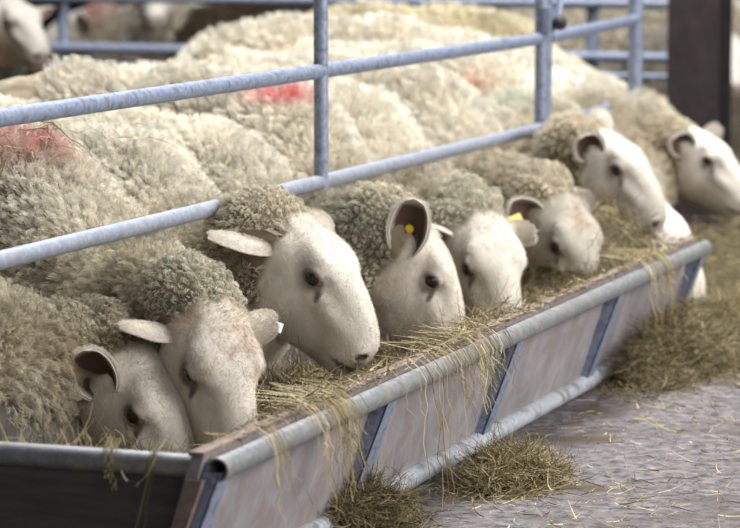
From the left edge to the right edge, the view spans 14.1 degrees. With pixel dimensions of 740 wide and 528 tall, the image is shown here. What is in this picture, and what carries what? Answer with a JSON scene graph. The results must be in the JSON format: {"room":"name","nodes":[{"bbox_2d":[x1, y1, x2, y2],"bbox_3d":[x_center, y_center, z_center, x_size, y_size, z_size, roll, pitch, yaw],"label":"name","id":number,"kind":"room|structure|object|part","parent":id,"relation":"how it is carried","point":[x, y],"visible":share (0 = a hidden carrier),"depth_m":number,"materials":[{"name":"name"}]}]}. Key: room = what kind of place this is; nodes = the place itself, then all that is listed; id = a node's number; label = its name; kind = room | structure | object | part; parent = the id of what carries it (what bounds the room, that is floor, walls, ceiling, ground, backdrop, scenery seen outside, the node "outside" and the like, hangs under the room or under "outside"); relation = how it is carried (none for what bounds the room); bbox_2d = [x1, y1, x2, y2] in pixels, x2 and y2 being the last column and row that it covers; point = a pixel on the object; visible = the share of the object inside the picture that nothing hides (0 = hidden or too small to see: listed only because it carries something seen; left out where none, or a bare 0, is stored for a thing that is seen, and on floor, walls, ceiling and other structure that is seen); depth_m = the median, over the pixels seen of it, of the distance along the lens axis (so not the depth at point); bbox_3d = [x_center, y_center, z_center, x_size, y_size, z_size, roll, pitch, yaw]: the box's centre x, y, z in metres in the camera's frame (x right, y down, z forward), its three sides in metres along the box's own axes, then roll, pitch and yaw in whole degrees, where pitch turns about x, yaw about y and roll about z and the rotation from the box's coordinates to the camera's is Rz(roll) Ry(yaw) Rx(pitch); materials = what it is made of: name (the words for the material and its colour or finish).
{"room":"farm building","nodes":[
{"label":"farm building","id":0,"kind":"room"},
{"bbox_2d":[25,2,133,31],"bbox_3d":[3.705,-3.381,20.550,22.000,4.200,0.200,2,7,20],"label":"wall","id":1,"kind":"structure","parent":0,"point":[48,21],"depth_m":22.83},
{"bbox_2d":[20,56,739,233],"bbox_3d":[-4.890,-0.136,11.101,12.438,0.120,24.000,2,7,20],"label":"floor","id":2,"kind":"structure","parent":0,"point":[28,73],"depth_m":20.04,"materials":[{"name":"concrete"}]},
{"bbox_2d":[0,0,54,80],"bbox_3d":[-1.542,-0.498,10.048,1.391,0.852,0.452,5,9,37],"label":"sheep","id":3,"kind":"object","parent":2,"relation":"on","point":[24,45],"visible":0.94,"depth_m":9.58},
{"bbox_2d":[44,2,132,62],"bbox_3d":[-0.756,-0.819,13.242,1.405,0.730,0.431,0,7,0],"label":"sheep","id":4,"kind":"object","parent":2,"relation":"on","point":[96,22],"visible":0.18,"depth_m":13.13},
{"bbox_2d":[0,273,195,453],"bbox_3d":[-1.049,0.221,4.910,1.594,0.642,0.474,3,7,23],"label":"sheep","id":5,"kind":"object","parent":2,"relation":"on","point":[72,356],"visible":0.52,"depth_m":4.68},
{"bbox_2d":[0,123,283,447],"bbox_3d":[-0.758,0.116,5.364,1.753,0.746,0.620,5,9,37],"label":"sheep","id":6,"kind":"object","parent":2,"relation":"on","point":[188,304],"visible":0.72,"depth_m":4.83},
{"bbox_2d":[0,120,174,202],"bbox_3d":[-0.584,-0.071,5.479,0.297,0.403,0.592,2,7,16],"label":"straw","id":7,"kind":"object","parent":6,"relation":"on","point":[47,123],"visible":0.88,"depth_m":5.32,"materials":[{"name":"beige plant"}]},
{"bbox_2d":[120,3,208,63],"bbox_3d":[-0.819,-0.842,12.929,0.442,0.851,1.401,0,7,3],"label":"sheep","id":8,"kind":"object","parent":2,"relation":"on","point":[147,23],"visible":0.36,"depth_m":12.43},
{"bbox_2d":[0,102,380,383],"bbox_3d":[-0.643,0.081,5.770,1.655,0.718,0.543,4,8,31],"label":"sheep","id":9,"kind":"object","parent":2,"relation":"on","point":[285,257],"visible":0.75,"depth_m":5.27},
{"bbox_2d":[0,54,426,202],"bbox_3d":[-0.400,-0.040,6.560,1.576,0.772,0.523,4,8,29],"label":"sheep","id":10,"kind":"object","parent":2,"relation":"on","point":[282,115],"visible":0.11,"depth_m":6.44},
{"bbox_2d":[0,93,465,352],"bbox_3d":[-0.508,0.036,6.166,1.630,0.715,0.489,4,8,27],"label":"sheep","id":11,"kind":"object","parent":2,"relation":"on","point":[405,265],"visible":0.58,"depth_m":5.70},
{"bbox_2d":[167,4,414,60],"bbox_3d":[-0.155,-0.745,12.469,1.351,0.767,0.435,1,7,9],"label":"sheep","id":12,"kind":"object","parent":2,"relation":"on","point":[202,17],"visible":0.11,"depth_m":12.37},
{"bbox_2d":[132,59,538,320],"bbox_3d":[-0.172,-0.050,6.780,0.736,0.741,1.860,-6,9,-42],"label":"sheep","id":13,"kind":"object","parent":2,"relation":"on","point":[483,246],"visible":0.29,"depth_m":6.05},
{"bbox_2d":[24,0,667,80],"bbox_3d":[-1.430,-0.669,10.764,5.134,1.020,0.068,2,7,20],"label":"back hurdle","id":14,"kind":"object","parent":2,"relation":"on","point":[591,56],"visible":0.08,"depth_m":10.21,"materials":[{"name":"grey metal"}]},
{"bbox_3d":[-1.435,-0.956,10.714,5.134,0.032,0.032,2,7,20],"label":"rail","id":15,"kind":"part","parent":14,"relation":"part of","materials":[{"name":"blue metal"}]},
{"bbox_3d":[-1.435,-0.719,10.743,5.134,0.024,0.024,2,7,20],"label":"rail","id":16,"kind":"part","parent":14,"relation":"part of","materials":[{"name":"blue metal"}]},
{"bbox_3d":[-1.435,-0.780,10.736,5.134,0.036,0.036,2,7,20],"label":"rail","id":17,"kind":"part","parent":14,"relation":"part of","materials":[{"name":"blue metal"}]},
{"bbox_2d":[174,10,531,62],"bbox_3d":[-0.166,-0.317,8.748,1.363,0.802,0.447,2,7,20],"label":"sheep","id":18,"kind":"object","parent":2,"relation":"on","point":[272,32],"visible":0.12,"depth_m":8.61},
{"bbox_2d":[196,44,603,273],"bbox_3d":[0.009,-0.116,7.284,0.748,0.750,1.860,-6,9,-41],"label":"sheep","id":19,"kind":"object","parent":2,"relation":"on","point":[543,193],"visible":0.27,"depth_m":6.81},
{"bbox_2d":[195,34,667,235],"bbox_3d":[0.201,-0.171,7.715,0.758,0.756,1.929,-6,9,-39],"label":"sheep","id":20,"kind":"object","parent":2,"relation":"on","point":[596,157],"visible":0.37,"depth_m":6.91},
{"bbox_2d":[302,0,589,68],"bbox_3d":[0.192,-0.417,9.575,1.364,0.802,0.445,2,7,20],"label":"sheep","id":21,"kind":"object","parent":2,"relation":"on","point":[491,22],"visible":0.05,"depth_m":9.45},
{"bbox_2d":[414,6,512,13],"bbox_3d":[0.536,-0.800,12.890,1.351,0.777,0.432,2,7,14],"label":"sheep","id":22,"kind":"object","parent":2,"relation":"on","point":[500,9],"visible":0.02,"depth_m":12.68},
{"bbox_2d":[396,31,705,303],"bbox_3d":[0.340,-0.212,8.108,0.825,0.747,2.220,-5,8,-34],"label":"sheep","id":23,"kind":"object","parent":2,"relation":"on","point":[587,95],"visible":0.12,"depth_m":8.01},
{"bbox_2d":[449,25,739,218],"bbox_3d":[0.405,-0.285,8.719,2.049,0.746,0.703,7,10,44],"label":"sheep","id":24,"kind":"object","parent":2,"relation":"on","point":[707,171],"visible":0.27,"depth_m":7.89},
{"bbox_2d":[547,0,642,123],"bbox_3d":[0.589,-0.654,7.820,0.042,0.591,1.217,2,7,15],"label":"gate","id":25,"kind":"object","parent":2,"relation":"on","point":[633,21],"visible":0.48,"depth_m":8.15,"materials":[{"name":"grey metal"}]},
{"bbox_2d":[0,0,547,269],"bbox_3d":[-0.399,-0.283,4.971,0.030,0.479,4.819,2,7,20],"label":"gate","id":26,"kind":"object","parent":25,"relation":"attached to","point":[321,69],"visible":0.83,"depth_m":5.76,"materials":[{"name":"metal"}]},
{"bbox_3d":[-0.401,-0.058,4.990,0.029,0.029,4.803,2,7,20],"label":"rail","id":27,"kind":"part","parent":26,"relation":"part of","materials":[{"name":"metal"}]},
{"bbox_3d":[-0.401,-0.273,4.965,0.029,0.029,4.803,2,7,20],"label":"rail","id":28,"kind":"part","parent":26,"relation":"part of","materials":[{"name":"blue metal"}]},
{"bbox_2d":[542,0,566,32],"bbox_3d":[0.456,-0.627,7.211,0.051,0.139,0.120,2,7,20],"label":"gate latch","id":29,"kind":"object","parent":26,"relation":"attached to","point":[553,20],"visible":1,"depth_m":7.18,"materials":[{"name":"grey metal"}]},
{"bbox_3d":[0.429,-0.585,7.193,0.016,0.060,0.060,2,7,20],"label":"catch plate","id":30,"kind":"part","parent":29,"relation":"part of","materials":[{"name":"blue metal"}]},
{"bbox_3d":[0.456,-0.578,7.193,0.036,0.036,0.036,2,7,20],"label":"knob","id":31,"kind":"part","parent":29,"relation":"part of","materials":[{"name":"brown paint"}]},
{"bbox_3d":[0.586,-0.615,7.822,0.032,0.032,1.184,2,7,15],"label":"rail","id":32,"kind":"part","parent":25,"relation":"part of","materials":[{"name":"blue metal"}]},
{"bbox_3d":[0.586,-0.394,7.848,0.032,0.032,1.184,2,7,15],"label":"rail","id":33,"kind":"part","parent":25,"relation":"part of","materials":[{"name":"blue metal"}]},
{"bbox_3d":[0.743,-0.722,8.383,0.042,0.591,0.042,2,7,20],"label":"hinge post","id":34,"kind":"part","parent":25,"relation":"part of","materials":[{"name":"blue metal"}]},
{"bbox_2d":[507,0,739,81],"bbox_3d":[1.172,-0.699,12.004,1.360,0.787,0.445,2,7,14],"label":"sheep","id":35,"kind":"object","parent":2,"relation":"on","point":[615,40],"visible":0.05,"depth_m":11.84},
{"bbox_2d":[624,24,739,161],"bbox_3d":[1.236,-0.622,11.816,0.434,0.679,1.376,-1,7,-9],"label":"sheep","id":36,"kind":"object","parent":2,"relation":"on","point":[657,42],"visible":0.15,"depth_m":11.55},
{"bbox_2d":[403,224,739,527],"bbox_3d":[5.461,0.207,7.392,9.560,0.200,24.000,2,7,20],"label":"floor","id":37,"kind":"structure","parent":0,"point":[649,434],"depth_m":5.29,"materials":[{"name":"concrete"}]},
{"bbox_2d":[0,236,711,527],"bbox_3d":[0.033,0.209,5.495,0.534,0.246,2.864,2,7,20],"label":"trough","id":38,"kind":"object","parent":37,"relation":"on","point":[46,485],"visible":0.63,"depth_m":4.72,"materials":[{"name":"metal"}]},
{"bbox_3d":[-0.439,0.364,4.206,0.450,0.185,0.018,2,7,20],"label":"panel","id":39,"kind":"part","parent":38,"relation":"part of","materials":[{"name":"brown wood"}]},
{"bbox_2d":[101,433,132,490],"bbox_3d":[-0.344,0.275,4.135,0.058,0.073,0.047,2,7,20],"label":"hay wisp","id":40,"kind":"object","parent":38,"relation":"hanging from","point":[111,460],"visible":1,"depth_m":4.13,"materials":[{"name":"beige plant"}]},
{"bbox_2d":[135,437,166,527],"bbox_3d":[-0.303,0.312,4.123,0.021,0.141,0.057,6,9,39],"label":"hay wisp","id":41,"kind":"object","parent":38,"relation":"hanging from","point":[157,445],"visible":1,"depth_m":4.12,"materials":[{"name":"beige plant"}]},
{"bbox_3d":[-0.146,0.191,5.568,0.084,0.206,2.760,2,7,20],"label":"panel","id":42,"kind":"part","parent":38,"relation":"part of","materials":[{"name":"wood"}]},
{"bbox_2d":[253,420,300,527],"bbox_3d":[-0.133,0.302,4.250,0.049,0.158,0.079,2,7,20],"label":"hay wisp","id":43,"kind":"object","parent":38,"relation":"hanging from","point":[264,423],"visible":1,"depth_m":4.25,"materials":[{"name":"beige plant"}]},
{"bbox_2d":[244,361,370,510],"bbox_3d":[-0.094,0.254,4.505,0.151,0.209,0.330,2,7,20],"label":"hay wisp","id":44,"kind":"object","parent":38,"relation":"on","point":[325,397],"visible":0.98,"depth_m":4.49,"materials":[{"name":"beige plant"}]},
{"bbox_2d":[0,187,677,452],"bbox_3d":[0.049,0.124,5.489,0.437,0.317,2.761,2,7,20],"label":"hay","id":45,"kind":"object","parent":38,"relation":"on","point":[615,231],"visible":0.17,"depth_m":5.69},
{"bbox_2d":[368,341,471,506],"bbox_3d":[0.060,0.277,4.915,0.135,0.287,0.294,2,7,20],"label":"hay wisp","id":46,"kind":"object","parent":38,"relation":"on","point":[437,364],"visible":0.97,"depth_m":4.92,"materials":[{"name":"beige plant"}]},
{"bbox_2d":[194,228,706,449],"bbox_3d":[0.257,0.075,5.425,0.060,0.055,2.823,2,7,20],"label":"hay","id":47,"kind":"object","parent":38,"relation":"on","point":[583,281],"visible":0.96,"depth_m":5.00},
{"bbox_2d":[384,304,519,422],"bbox_3d":[0.136,0.164,5.135,0.149,0.197,0.481,2,7,20],"label":"hay wisp","id":48,"kind":"object","parent":38,"relation":"on","point":[482,350],"visible":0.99,"depth_m":5.12,"materials":[{"name":"beige plant"}]},
{"bbox_2d":[592,227,688,331],"bbox_3d":[0.571,0.035,6.341,0.150,0.215,0.532,2,7,20],"label":"hay wisp","id":49,"kind":"object","parent":38,"relation":"on","point":[661,258],"visible":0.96,"depth_m":6.30,"materials":[{"name":"beige plant"}]},
{"bbox_2d":[316,454,454,527],"bbox_3d":[-0.017,0.359,4.796,0.325,0.120,0.381,0,7,-2],"label":"pile","id":50,"kind":"object","parent":37,"relation":"on","point":[375,506],"visible":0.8,"depth_m":4.75,"materials":[{"name":"brown plant"}]},
{"bbox_2d":[415,414,598,503],"bbox_3d":[0.225,0.320,5.119,0.321,0.120,0.456,2,7,17],"label":"pile","id":51,"kind":"object","parent":37,"relation":"on","point":[512,470],"visible":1,"depth_m":5.08,"materials":[{"name":"beige plant"}]},
{"bbox_2d":[344,369,739,527],"bbox_3d":[1.957,0.136,6.934,2.329,0.051,6.267,2,7,20],"label":"hay","id":52,"kind":"object","parent":37,"relation":"on","point":[661,407],"visible":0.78,"depth_m":5.12},
{"bbox_2d":[589,288,739,402],"bbox_3d":[0.665,0.141,6.406,0.372,0.169,1.070,3,7,24],"label":"pile","id":53,"kind":"object","parent":37,"relation":"on","point":[691,335],"visible":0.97,"depth_m":6.26,"materials":[{"name":"beige plant"}]},
{"bbox_2d":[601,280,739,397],"bbox_3d":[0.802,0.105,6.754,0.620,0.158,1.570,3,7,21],"label":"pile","id":54,"kind":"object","parent":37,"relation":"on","point":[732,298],"visible":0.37,"depth_m":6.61,"materials":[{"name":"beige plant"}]},
{"bbox_2d":[667,0,738,223],"bbox_3d":[1.039,-2.130,9.250,0.310,4.000,0.300,2,7,20],"label":"column","id":55,"kind":"structure","parent":37,"relation":"on","point":[699,32],"depth_m":9.35,"materials":[{"name":"brown paint"}]},
{"bbox_2d":[681,212,739,300],"bbox_3d":[0.930,-0.046,7.802,1.232,0.209,3.098,2,7,20],"label":"pile","id":56,"kind":"object","parent":37,"relation":"on","point":[722,264],"visible":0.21,"depth_m":7.55,"materials":[{"name":"beige plant"}]}
]}

